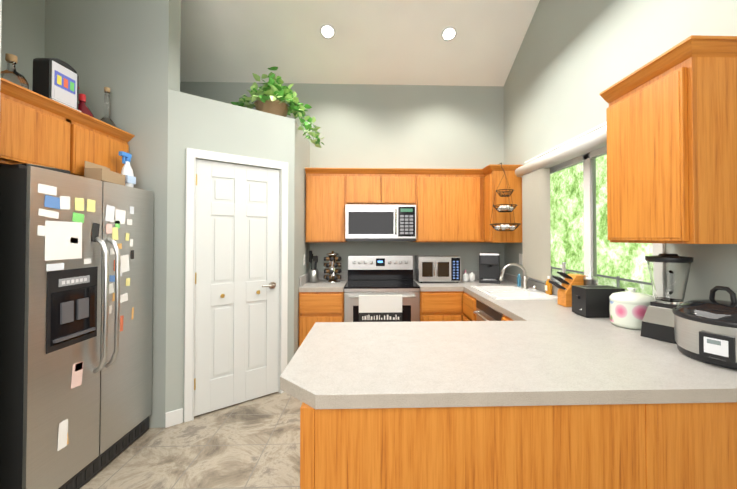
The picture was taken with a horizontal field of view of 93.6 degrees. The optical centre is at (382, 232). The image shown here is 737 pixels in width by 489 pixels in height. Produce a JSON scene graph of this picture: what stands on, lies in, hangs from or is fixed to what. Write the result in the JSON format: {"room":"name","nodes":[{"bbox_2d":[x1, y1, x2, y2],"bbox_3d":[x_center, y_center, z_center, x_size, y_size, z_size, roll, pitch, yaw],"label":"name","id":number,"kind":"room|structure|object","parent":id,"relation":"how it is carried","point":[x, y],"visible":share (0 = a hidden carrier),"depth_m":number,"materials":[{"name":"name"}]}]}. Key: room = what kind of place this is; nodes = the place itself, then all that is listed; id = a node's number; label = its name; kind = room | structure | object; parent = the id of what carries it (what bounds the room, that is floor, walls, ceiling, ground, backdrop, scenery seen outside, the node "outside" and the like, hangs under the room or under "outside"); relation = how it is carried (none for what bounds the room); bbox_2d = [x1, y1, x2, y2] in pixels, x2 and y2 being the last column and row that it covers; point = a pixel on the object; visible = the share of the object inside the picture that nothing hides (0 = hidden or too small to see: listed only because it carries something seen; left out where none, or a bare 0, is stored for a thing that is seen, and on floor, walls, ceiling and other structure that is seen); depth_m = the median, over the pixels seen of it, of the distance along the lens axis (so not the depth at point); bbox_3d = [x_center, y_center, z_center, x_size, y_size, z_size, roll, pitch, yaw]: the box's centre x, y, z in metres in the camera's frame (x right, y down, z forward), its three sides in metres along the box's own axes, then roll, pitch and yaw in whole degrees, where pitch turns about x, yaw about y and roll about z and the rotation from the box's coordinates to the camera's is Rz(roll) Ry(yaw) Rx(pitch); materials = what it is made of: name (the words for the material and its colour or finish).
{"room":"kitchen","nodes":[
{"label":"kitchen","id":0,"kind":"room"},
{"bbox_2d":[0,0,1,77],"bbox_3d":[-2.079,-0.852,1.420,0.830,4.574,0.150,0,-1,-2],"label":"wall","id":1,"kind":"structure","parent":0,"point":[0,33],"depth_m":1.51,"materials":[{"name":"paint"}]},
{"bbox_2d":[1,0,44,90],"bbox_3d":[-2.536,-1.583,0.439,0.150,6.007,4.300,0,-1,-2],"label":"wall","id":2,"kind":"structure","parent":0,"point":[22,21],"depth_m":2.44,"materials":[{"name":"paint"}]},
{"bbox_2d":[0,78,134,176],"bbox_3d":[-2.179,-0.540,2.047,0.665,0.400,1.070,0,-1,-2],"label":"upper cabinet","id":3,"kind":"object","parent":2,"relation":"attached to","point":[38,129],"visible":0.62,"depth_m":1.96,"materials":[{"name":"brown wood"}]},
{"bbox_2d":[1,53,28,88],"bbox_3d":[-2.082,-0.843,1.935,0.164,0.300,0.107,0,-1,-2],"label":"bottle","id":4,"kind":"object","parent":3,"relation":"on","point":[11,74],"visible":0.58,"depth_m":1.92,"materials":[{"name":"clear glass"}]},
{"bbox_2d":[32,58,80,111],"bbox_3d":[-2.012,-0.875,2.166,0.115,0.371,0.257,0,-1,-2],"label":"machine","id":5,"kind":"object","parent":3,"relation":"on","point":[55,79],"visible":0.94,"depth_m":2.08,"materials":[{"name":"white plastic"}]},
{"bbox_2d":[78,94,93,116],"bbox_3d":[-2.067,-0.818,2.373,0.150,0.262,0.150,0,-1,-2],"label":"bottle","id":6,"kind":"object","parent":3,"relation":"on","point":[83,108],"visible":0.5,"depth_m":2.36,"materials":[{"name":"red glass"}]},
{"bbox_2d":[100,87,115,126],"bbox_3d":[-2.017,-0.872,2.524,0.130,0.375,0.130,0,-1,-2],"label":"clear bottle","id":7,"kind":"object","parent":3,"relation":"on","point":[106,119],"visible":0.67,"depth_m":2.51,"materials":[{"name":"clear glass"}]},
{"bbox_2d":[45,0,309,427],"bbox_3d":[-2.124,-0.529,3.320,2.570,3.986,1.460,0,-1,-2],"label":"wall","id":8,"kind":"structure","parent":0,"point":[127,52],"depth_m":2.61,"materials":[{"name":"paint"}]},
{"bbox_2d":[165,408,182,427],"bbox_3d":[-1.224,1.404,2.976,0.823,0.110,0.790,0,-1,-2],"label":"baseboard","id":9,"kind":"structure","parent":8,"relation":"attached to","point":[174,417],"depth_m":2.60,"materials":[{"name":"white"}]},
{"bbox_2d":[184,148,287,422],"bbox_3d":[-1.218,0.402,2.949,0.836,2.112,0.075,1,-1,-40],"label":"door frame","id":10,"kind":"structure","parent":8,"relation":"attached to","point":[192,155],"depth_m":2.70,"materials":[{"name":"white wood"}]},
{"bbox_2d":[194,159,278,415],"bbox_3d":[-1.229,0.432,2.959,0.565,2.028,0.458,0,-1,-2],"label":"pantry door","id":11,"kind":"structure","parent":8,"relation":"in","point":[236,342],"depth_m":2.92,"materials":[{"name":"white wood"}]},
{"bbox_2d":[231,66,323,147],"bbox_3d":[-1.000,-1.199,3.328,0.885,0.733,0.572,0,-1,-2],"label":"plant","id":12,"kind":"object","parent":8,"relation":"on","point":[272,97],"visible":0.98,"depth_m":3.26,"materials":[{"name":"green plant"}]},
{"bbox_2d":[79,392,302,488],"bbox_3d":[-0.741,1.459,1.306,5.200,0.050,6.000,0,-1,-2],"label":"floor","id":13,"kind":"structure","parent":0,"point":[254,443],"depth_m":2.27,"materials":[{"name":"tile"}]},
{"bbox_2d":[0,164,153,488],"bbox_3d":[-2.052,0.555,2.085,0.870,1.756,0.930,0,-1,-2],"label":"fridge","id":14,"kind":"object","parent":13,"relation":"on","point":[76,279],"visible":0.98,"depth_m":1.86,"materials":[{"name":"silver metal"}]},
{"bbox_2d":[19,163,69,173],"bbox_3d":[-1.819,-0.339,1.846,0.100,0.023,0.200,0,-1,13],"label":"tray","id":15,"kind":"object","parent":14,"relation":"on","point":[53,169],"visible":0.5,"depth_m":1.83,"materials":[{"name":"black plastic"}]},
{"bbox_2d":[84,161,124,185],"bbox_3d":[-1.801,-0.381,2.248,0.100,0.120,0.240,0,-1,-8],"label":"cardboard box","id":16,"kind":"object","parent":14,"relation":"on","point":[97,172],"visible":0.9,"depth_m":2.17,"materials":[{"name":"beige cardboard"}]},
{"bbox_2d":[119,151,135,186],"bbox_3d":[-1.813,-0.441,2.441,0.066,0.245,0.115,0,-1,-2],"label":"spray bottle","id":17,"kind":"object","parent":14,"relation":"on","point":[130,178],"visible":0.67,"depth_m":2.43,"materials":[{"name":"white plastic"}]},
{"bbox_2d":[298,291,347,346],"bbox_3d":[-0.626,1.033,3.746,0.446,0.874,0.654,0,-1,-2],"label":"base cabinet","id":18,"kind":"object","parent":13,"relation":"on","point":[314,306],"depth_m":3.43,"materials":[{"name":"brown wood"}]},
{"bbox_2d":[300,279,347,290],"bbox_3d":[-0.627,0.573,3.760,0.447,0.046,0.642,0,-1,-2],"label":"countertop","id":19,"kind":"structure","parent":18,"relation":"on","point":[320,285],"depth_m":3.51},
{"bbox_2d":[309,251,317,282],"bbox_3d":[-0.772,0.376,3.852,0.104,0.350,0.106,0,-1,-2],"label":"utensil crock","id":20,"kind":"object","parent":19,"relation":"on","point":[313,275],"visible":1,"depth_m":3.82,"materials":[{"name":"metal"}]},
{"bbox_2d":[323,251,341,282],"bbox_3d":[-0.562,0.378,3.860,0.196,0.345,0.196,0,-1,-2],"label":"spice rack","id":21,"kind":"object","parent":19,"relation":"on","point":[333,276],"visible":1,"depth_m":3.81,"materials":[{"name":"silver metal"}]},
{"bbox_2d":[344,255,419,321],"bbox_3d":[-0.017,0.859,3.723,0.758,1.198,0.687,0,-1,-2],"label":"stove","id":22,"kind":"object","parent":13,"relation":"on","point":[380,274],"visible":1,"depth_m":3.77,"materials":[{"name":"silver metal"}]},
{"bbox_2d":[359,295,401,321],"bbox_3d":[-0.023,0.828,3.389,0.425,0.432,0.040,0,-1,-2],"label":"towel","id":23,"kind":"object","parent":22,"relation":"hanging from","point":[380,308],"visible":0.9,"depth_m":3.37,"materials":[{"name":"white fabric"}]},
{"bbox_2d":[419,291,467,318],"bbox_3d":[0.597,1.033,3.788,0.462,0.874,0.654,0,-1,-2],"label":"base cabinet","id":24,"kind":"object","parent":13,"relation":"on","point":[433,304],"depth_m":3.47,"materials":[{"name":"brown wood"}]},
{"bbox_2d":[413,279,463,290],"bbox_3d":[0.584,0.574,3.801,0.437,0.046,0.642,0,-1,-2],"label":"countertop","id":25,"kind":"structure","parent":24,"relation":"on","point":[424,286],"depth_m":3.51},
{"bbox_2d":[415,255,460,282],"bbox_3d":[0.617,0.409,3.904,0.460,0.285,0.350,0,-1,-2],"label":"toaster oven","id":26,"kind":"object","parent":25,"relation":"on","point":[437,268],"visible":1,"depth_m":3.76,"materials":[{"name":"silver plastic"}]},
{"bbox_2d":[460,307,491,318],"bbox_3d":[1.145,1.103,3.294,0.687,0.720,0.455,0,-1,-2],"label":"base cabinet","id":27,"kind":"object","parent":13,"relation":"on","point":[465,312],"depth_m":3.28,"materials":[{"name":"brown wood"}]},
{"bbox_2d":[300,407,671,488],"bbox_3d":[0.312,1.001,1.573,1.182,0.874,0.921,0,-1,-2],"label":"base cabinet","id":28,"kind":"object","parent":13,"relation":"on","point":[449,447],"depth_m":1.12,"materials":[{"name":"brown wood"}]},
{"bbox_2d":[280,319,736,410],"bbox_3d":[0.584,0.541,1.584,1.927,0.046,0.940,0,-1,-2],"label":"countertop","id":29,"kind":"structure","parent":28,"relation":"on","point":[425,364],"depth_m":1.31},
{"bbox_2d":[609,287,655,329],"bbox_3d":[1.397,0.415,1.939,0.212,0.214,0.212,0,-1,-2],"label":"crock","id":30,"kind":"object","parent":29,"relation":"on","point":[628,309],"visible":0.94,"depth_m":1.87,"materials":[{"name":"white ceramic"}]},
{"bbox_2d":[641,253,692,343],"bbox_3d":[1.408,0.311,1.701,0.225,0.415,0.225,0,-1,-2],"label":"blender","id":31,"kind":"object","parent":29,"relation":"on","point":[669,274],"visible":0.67,"depth_m":1.66,"materials":[{"name":"black plastic"}]},
{"bbox_2d":[672,286,736,368],"bbox_3d":[1.386,0.365,1.414,0.295,0.292,0.370,0,-1,-2],"label":"slow cooker","id":32,"kind":"object","parent":29,"relation":"on","point":[705,330],"visible":1,"depth_m":1.35,"materials":[{"name":"silver plastic"}]},
{"bbox_2d":[452,279,609,318],"bbox_3d":[1.162,0.563,3.108,0.670,0.046,2.067,0,-1,-2],"label":"countertop","id":33,"kind":"structure","parent":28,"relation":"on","point":[519,309],"depth_m":2.51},
{"bbox_2d":[463,273,468,281],"bbox_3d":[0.937,0.501,3.909,0.068,0.100,0.068,0,-1,-2],"label":"canister","id":34,"kind":"object","parent":33,"relation":"on","point":[465,277],"visible":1,"depth_m":3.88,"materials":[{"name":"white ceramic"}]},
{"bbox_2d":[469,272,474,280],"bbox_3d":[1.016,0.502,3.942,0.068,0.100,0.068,0,-1,-2],"label":"canister","id":35,"kind":"object","parent":33,"relation":"on","point":[471,276],"visible":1,"depth_m":3.92,"materials":[{"name":"white ceramic"}]},
{"bbox_2d":[473,299,502,320],"bbox_3d":[0.855,1.013,2.753,0.126,0.860,0.600,0,-1,-2],"label":"dishwasher","id":36,"kind":"object","parent":33,"relation":"in","point":[484,312],"visible":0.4,"depth_m":2.79,"materials":[{"name":"metal"}]},
{"bbox_2d":[479,252,499,283],"bbox_3d":[1.197,0.388,3.887,0.220,0.325,0.305,0,-1,16],"label":"coffee maker","id":37,"kind":"object","parent":33,"relation":"on","point":[489,267],"visible":0.98,"depth_m":3.84,"materials":[{"name":"black plastic"}]},
{"bbox_2d":[470,286,557,299],"bbox_3d":[1.149,0.619,3.114,0.520,0.180,0.720,0,-1,-2],"label":"sink","id":38,"kind":"object","parent":33,"relation":"in","point":[507,293],"visible":0.44,"depth_m":3.10,"materials":[{"name":"white ceramic"}]},
{"bbox_2d":[517,274,520,286],"bbox_3d":[1.349,0.469,3.423,0.038,0.125,0.058,0,-1,-2],"label":"dish soap","id":39,"kind":"object","parent":38,"relation":"on","point":[518,281],"visible":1,"depth_m":3.40,"materials":[{"name":"blue plastic"}]},
{"bbox_2d":[499,263,528,288],"bbox_3d":[1.251,0.410,3.268,0.277,0.240,0.124,0,-1,-2],"label":"faucet","id":40,"kind":"object","parent":33,"relation":"on","point":[525,278],"visible":1,"depth_m":3.29,"materials":[{"name":"silver metal"}]},
{"bbox_2d":[545,276,551,294],"bbox_3d":[1.449,0.458,3.016,0.052,0.160,0.063,0,-1,-2],"label":"soap bottle","id":41,"kind":"object","parent":33,"relation":"on","point":[548,287],"visible":0.85,"depth_m":3.00,"materials":[{"name":"orange plastic"}]},
{"bbox_2d":[556,262,565,300],"bbox_3d":[1.414,0.381,2.696,0.110,0.305,0.108,0,-1,-2],"label":"towel holder","id":42,"kind":"object","parent":33,"relation":"on","point":[563,267],"visible":0.31,"depth_m":2.69,"materials":[{"name":"grey metal"}]},
{"bbox_2d":[548,272,585,306],"bbox_3d":[1.338,0.408,2.518,0.223,0.244,0.110,0,-1,-2],"label":"knife block","id":43,"kind":"object","parent":33,"relation":"on","point":[564,292],"visible":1,"depth_m":2.47,"materials":[{"name":"brown wood"}]},
{"bbox_2d":[583,273,597,284],"bbox_3d":[1.442,0.406,2.396,0.090,0.245,0.089,0,-1,-2],"label":"steel canister","id":44,"kind":"object","parent":33,"relation":"on","point":[590,279],"visible":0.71,"depth_m":2.37,"materials":[{"name":"silver metal"}]},
{"bbox_2d":[572,285,624,317],"bbox_3d":[1.361,0.435,2.203,0.263,0.182,0.150,0,-1,-2],"label":"toaster","id":45,"kind":"object","parent":33,"relation":"on","point":[590,301],"visible":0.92,"depth_m":2.13,"materials":[{"name":"black plastic"}]},
{"bbox_2d":[498,311,511,318],"bbox_3d":[1.181,1.011,2.243,0.687,0.874,0.430,0,-1,-2],"label":"base cabinet","id":46,"kind":"object","parent":13,"relation":"on","point":[504,316],"depth_m":2.40,"materials":[{"name":"brown wood"}]},
{"bbox_2d":[668,403,736,488],"bbox_3d":[1.198,1.001,1.603,0.696,0.874,0.921,0,-1,-2],"label":"base cabinet","id":47,"kind":"object","parent":13,"relation":"on","point":[704,435],"depth_m":1.15,"materials":[{"name":"brown wood"}]},
{"bbox_2d":[180,82,504,270],"bbox_3d":[-0.837,-0.174,4.164,5.200,3.300,0.150,0,-1,-2],"label":"wall","id":48,"kind":"structure","parent":0,"point":[406,126],"depth_m":4.14,"materials":[{"name":"paint"}]},
{"bbox_2d":[305,168,346,241],"bbox_3d":[-0.630,-0.295,3.918,0.433,0.806,0.349,0,-1,-2],"label":"upper cabinet","id":49,"kind":"object","parent":48,"relation":"attached to","point":[325,187],"depth_m":3.74,"materials":[{"name":"brown wood"}]},
{"bbox_2d":[345,168,416,207],"bbox_3d":[-0.026,-0.500,3.942,0.775,0.395,0.349,0,-1,-2],"label":"upper cabinet","id":50,"kind":"object","parent":48,"relation":"attached to","point":[363,186],"depth_m":3.77,"materials":[{"name":"brown wood"}]},
{"bbox_2d":[345,205,415,240],"bbox_3d":[-0.027,-0.101,3.884,0.756,0.390,0.455,0,-1,-2],"label":"microwave","id":51,"kind":"object","parent":50,"relation":"attached to","point":[380,222],"visible":1,"depth_m":3.69,"materials":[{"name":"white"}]},
{"bbox_2d":[413,168,484,241],"bbox_3d":[0.756,-0.294,3.959,0.790,0.806,0.361,0,-1,-2],"label":"upper cabinet","id":52,"kind":"object","parent":48,"relation":"attached to","point":[454,205],"depth_m":3.79,"materials":[{"name":"brown wood"}]},
{"bbox_2d":[180,0,539,85],"bbox_3d":[-0.740,-3.172,1.354,5.200,2.901,5.960,0,-1,-2],"label":"ceiling","id":53,"kind":"structure","parent":0,"point":[388,42],"depth_m":3.64,"materials":[{"name":"paint"}]},
{"bbox_2d":[320,24,335,38],"bbox_3d":[-0.565,-2.058,3.535,0.164,0.074,0.149,0,-1,-2],"label":"recessed light","id":54,"kind":"object","parent":53,"relation":"in","point":[328,31],"visible":1,"depth_m":3.53,"materials":[{"name":"white"}]},
{"bbox_2d":[441,26,456,40],"bbox_3d":[0.685,-2.057,3.577,0.164,0.074,0.149,0,-1,-2],"label":"recessed light","id":55,"kind":"object","parent":53,"relation":"in","point":[449,32],"visible":1,"depth_m":3.57,"materials":[{"name":"white"}]},
{"bbox_2d":[504,0,736,301],"bbox_3d":[1.634,-1.569,1.386,0.150,6.007,5.910,0,-1,-2],"label":"wall","id":56,"kind":"structure","parent":0,"point":[573,59],"depth_m":2.54,"materials":[{"name":"paint"}]},
{"bbox_2d":[485,164,522,242],"bbox_3d":[1.295,-0.298,3.730,0.359,0.806,0.245,0,-1,-2],"label":"upper cabinet","id":57,"kind":"object","parent":56,"relation":"attached to","point":[494,173],"depth_m":3.61,"materials":[{"name":"brown wood"}]},
{"bbox_2d":[490,163,520,230],"bbox_3d":[1.213,-0.367,3.454,0.297,0.700,0.334,0,-1,-2],"label":"hanging basket","id":58,"kind":"object","parent":57,"relation":"hanging from","point":[506,226],"visible":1,"depth_m":3.39,"materials":[{"name":"black metal"}]},
{"bbox_2d":[519,253,522,264],"bbox_3d":[1.476,0.282,3.700,0.006,0.115,0.080,0,-1,-2],"label":"electrical outlet","id":59,"kind":"object","parent":56,"relation":"attached to","point":[521,259],"visible":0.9,"depth_m":3.68,"materials":[{"name":"white plastic"}]},
{"bbox_2d":[524,122,664,298],"bbox_3d":[1.548,-0.140,2.733,0.150,1.190,1.730,0,-1,-2],"label":"window","id":60,"kind":"structure","parent":56,"relation":"in","point":[581,244],"depth_m":2.64,"materials":[{"name":"white"}]},
{"bbox_2d":[515,125,606,176],"bbox_3d":[1.431,-0.630,2.721,0.105,0.100,1.640,0,-1,-2],"label":"blind valance","id":61,"kind":"object","parent":60,"relation":"attached to","point":[594,140],"visible":0.69,"depth_m":2.61,"materials":[{"name":"white plastic"}]},
{"bbox_2d":[522,168,550,280],"bbox_3d":[1.433,-0.070,3.242,0.085,0.995,0.377,0,-1,-2],"label":"window blind slats","id":62,"kind":"object","parent":61,"relation":"hanging from","point":[536,241],"visible":0.9,"depth_m":3.13,"materials":[{"name":"beige fabric"}]},
{"bbox_2d":[599,35,736,243],"bbox_3d":[1.355,-0.350,1.579,0.385,0.795,0.530,0,-1,-2],"label":"upper cabinet","id":63,"kind":"object","parent":56,"relation":"attached to","point":[671,117],"visible":1,"depth_m":1.41,"materials":[{"name":"brown wood"}]}
]}

